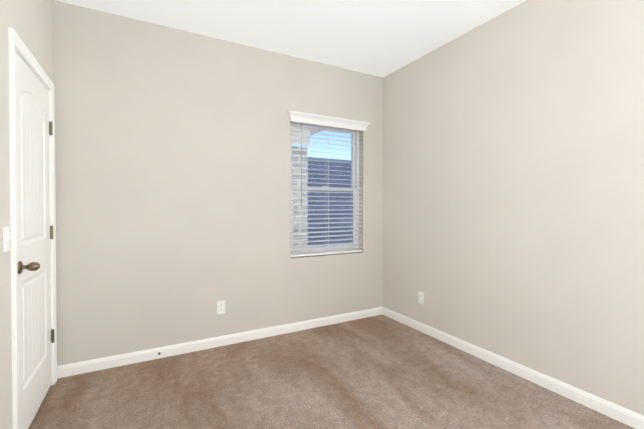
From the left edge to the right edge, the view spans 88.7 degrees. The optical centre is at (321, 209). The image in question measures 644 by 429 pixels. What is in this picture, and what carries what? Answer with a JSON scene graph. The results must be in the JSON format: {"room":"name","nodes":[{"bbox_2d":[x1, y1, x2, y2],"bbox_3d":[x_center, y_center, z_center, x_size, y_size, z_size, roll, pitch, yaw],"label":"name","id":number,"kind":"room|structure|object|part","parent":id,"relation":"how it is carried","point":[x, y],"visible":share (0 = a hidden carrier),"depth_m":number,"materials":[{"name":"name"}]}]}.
{"room":"empty bedroom","nodes":[
{"label":"empty bedroom","id":0,"kind":"room"},
{"bbox_2d":[0,0,52,428],"bbox_3d":[-1.026,0.376,0.560,0.140,3.730,4.065,0,1,-28],"label":"wall","id":1,"kind":"structure","parent":0,"point":[30,22],"depth_m":1.57,"materials":[{"name":"beige paint"}]},
{"bbox_2d":[3,226,11,251],"bbox_3d":[-1.467,0.136,1.542,0.023,0.115,0.070,0,1,-28],"label":"light switch","id":2,"kind":"object","parent":1,"relation":"attached to","point":[6,238],"visible":1,"depth_m":1.53,"materials":[{"name":"white plastic"}]},
{"bbox_2d":[8,27,56,428],"bbox_3d":[-1.754,0.173,1.941,0.138,2.113,0.841,0,1,-28],"label":"door frame","id":3,"kind":"structure","parent":1,"relation":"attached to","point":[17,44],"depth_m":1.63,"materials":[{"name":"white paint"}]},
{"bbox_2d":[15,50,50,428],"bbox_3d":[-1.689,0.199,1.977,0.120,2.029,0.711,0,1,-28],"label":"door","id":4,"kind":"structure","parent":1,"relation":"in","point":[33,218],"depth_m":1.92,"materials":[{"name":"white paint"}]},
{"bbox_3d":[-1.533,0.298,1.727,0.085,0.066,0.066,0,1,-28],"label":"door knob","id":5,"kind":"part","parent":4,"relation":"part of","materials":[{"name":"brown metal"}]},
{"bbox_2d":[49,121,53,342],"bbox_3d":[-1.887,0.157,2.276,0.048,1.538,0.014,0,1,-28],"label":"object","id":6,"kind":"structure","parent":4,"relation":"attached to","point":[51,226],"depth_m":2.28,"materials":[{"name":"brown metal"}]},
{"bbox_2d":[52,0,382,365],"bbox_3d":[-0.654,-0.152,3.159,3.237,2.730,0.160,0,1,-28],"label":"wall","id":7,"kind":"structure","parent":0,"point":[173,182],"depth_m":2.79,"materials":[{"name":"beige paint"}]},
{"bbox_2d":[57,307,380,378],"bbox_3d":[-0.624,1.173,3.090,2.970,0.090,0.015,0,1,-28],"label":"baseboard","id":8,"kind":"structure","parent":7,"relation":"attached to","point":[82,367],"depth_m":2.86,"materials":[{"name":"white paint"}]},
{"bbox_2d":[217,300,224,313],"bbox_3d":[-0.902,0.870,2.940,0.070,0.115,0.008,0,1,-28],"label":"outlet","id":9,"kind":"object","parent":7,"relation":"attached to","point":[220,307],"visible":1,"depth_m":2.94,"materials":[{"name":"white plastic"}]},
{"bbox_2d":[290,123,358,253],"bbox_3d":[0.019,-0.227,3.568,0.880,1.410,0.082,0,1,-28],"label":"window","id":10,"kind":"structure","parent":7,"relation":"in","point":[356,171],"depth_m":3.66,"materials":[{"name":"white plastic"}]},
{"bbox_2d":[291,129,352,245],"bbox_3d":[0.019,-0.237,3.567,0.760,1.270,0.036,0,1,-28],"label":"window panel","id":11,"kind":"object","parent":10,"relation":"attached to","point":[325,180],"visible":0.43,"depth_m":3.59,"materials":[{"name":"clear glass"}]},
{"bbox_2d":[290,121,361,256],"bbox_3d":[0.057,-0.230,3.498,0.868,1.398,0.054,0,1,-28],"label":"window shade","id":12,"kind":"object","parent":10,"relation":"attached to","point":[323,253],"visible":0.67,"depth_m":3.48,"materials":[{"name":"white plastic"}]},
{"bbox_2d":[301,125,301,205],"bbox_3d":[-0.209,-0.454,3.311,0.011,0.829,0.011,0,1,-28],"label":"stem","id":13,"kind":"object","parent":12,"relation":"hanging from","point":[301,165],"visible":0.98,"depth_m":3.31,"materials":[{"name":"grey plastic"}]},
{"bbox_2d":[328,130,353,251],"bbox_3d":[0.062,-0.216,3.501,0.656,1.330,0.056,0,1,-28],"label":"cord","id":14,"kind":"object","parent":12,"relation":"attached to","point":[353,199],"visible":0.9,"depth_m":3.65,"materials":[{"name":"white fabric"}]},
{"bbox_2d":[287,110,369,131],"bbox_3d":[0.093,-0.916,3.429,0.963,0.092,0.062,0,1,-28],"label":"window valance","id":15,"kind":"object","parent":7,"relation":"in","point":[308,118],"depth_m":3.39,"materials":[{"name":"white wood"}]},
{"bbox_2d":[57,0,525,76],"bbox_3d":[0.315,-1.558,1.357,3.237,0.120,4.225,0,1,-28],"label":"ceiling","id":16,"kind":"structure","parent":0,"point":[381,38],"depth_m":2.66,"materials":[{"name":"white paint"}]},
{"bbox_2d":[28,314,634,428],"bbox_3d":[0.315,1.282,1.388,3.237,0.100,4.225,0,1,-28],"label":"floor","id":17,"kind":"structure","parent":0,"point":[382,371],"depth_m":2.22,"materials":[{"name":"carpet"}]},
{"bbox_2d":[383,0,643,415],"bbox_3d":[1.723,-0.140,2.045,0.120,2.730,4.065,0,1,-28],"label":"wall","id":18,"kind":"structure","parent":0,"point":[513,183],"depth_m":2.35,"materials":[{"name":"beige paint"}]},
{"bbox_2d":[418,291,423,303],"bbox_3d":[0.986,0.876,3.282,0.008,0.115,0.070,0,1,-28],"label":"outlet","id":19,"kind":"object","parent":18,"relation":"attached to","point":[421,297],"visible":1,"depth_m":3.28,"materials":[{"name":"white plastic"}]},
{"bbox_2d":[381,307,643,428],"bbox_3d":[1.636,1.183,2.080,0.012,0.090,3.945,0,1,-28],"label":"baseboard","id":20,"kind":"structure","parent":18,"relation":"attached to","point":[630,418],"depth_m":2.32,"materials":[{"name":"white paint"}]},
{"label":"outside","id":21,"kind":"structure","parent":0,"visible":0},
{"bbox_2d":[308,161,352,246],"bbox_3d":[2.610,0.062,9.662,30.000,0.050,6.200,0,34,-28],"label":"neighbor roof","id":22,"kind":"structure","parent":21,"point":[319,182],"depth_m":8.78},
{"bbox_2d":[308,157,350,163],"bbox_3d":[1.388,-1.675,11.899,30.000,0.125,0.320,0,1,-28],"label":"ridge cap","id":23,"kind":"object","parent":22,"relation":"on","point":[326,160],"depth_m":11.08,"materials":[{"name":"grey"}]},
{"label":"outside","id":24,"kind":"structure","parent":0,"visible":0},
{"bbox_2d":[292,146,307,247],"bbox_3d":[-1.308,1.712,3.740,2.400,4.990,0.300,0,1,-28],"label":"brick facade","id":25,"kind":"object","parent":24,"point":[297,161],"depth_m":4.11,"materials":[{"name":"white brick"}]},
{"bbox_2d":[291,126,322,144],"bbox_3d":[-1.176,-1.002,3.624,2.550,0.380,0.580,0,1,-28],"label":"eave","id":26,"kind":"object","parent":25,"relation":"attached to","point":[305,138],"depth_m":4.08,"materials":[{"name":"white"}]}
]}

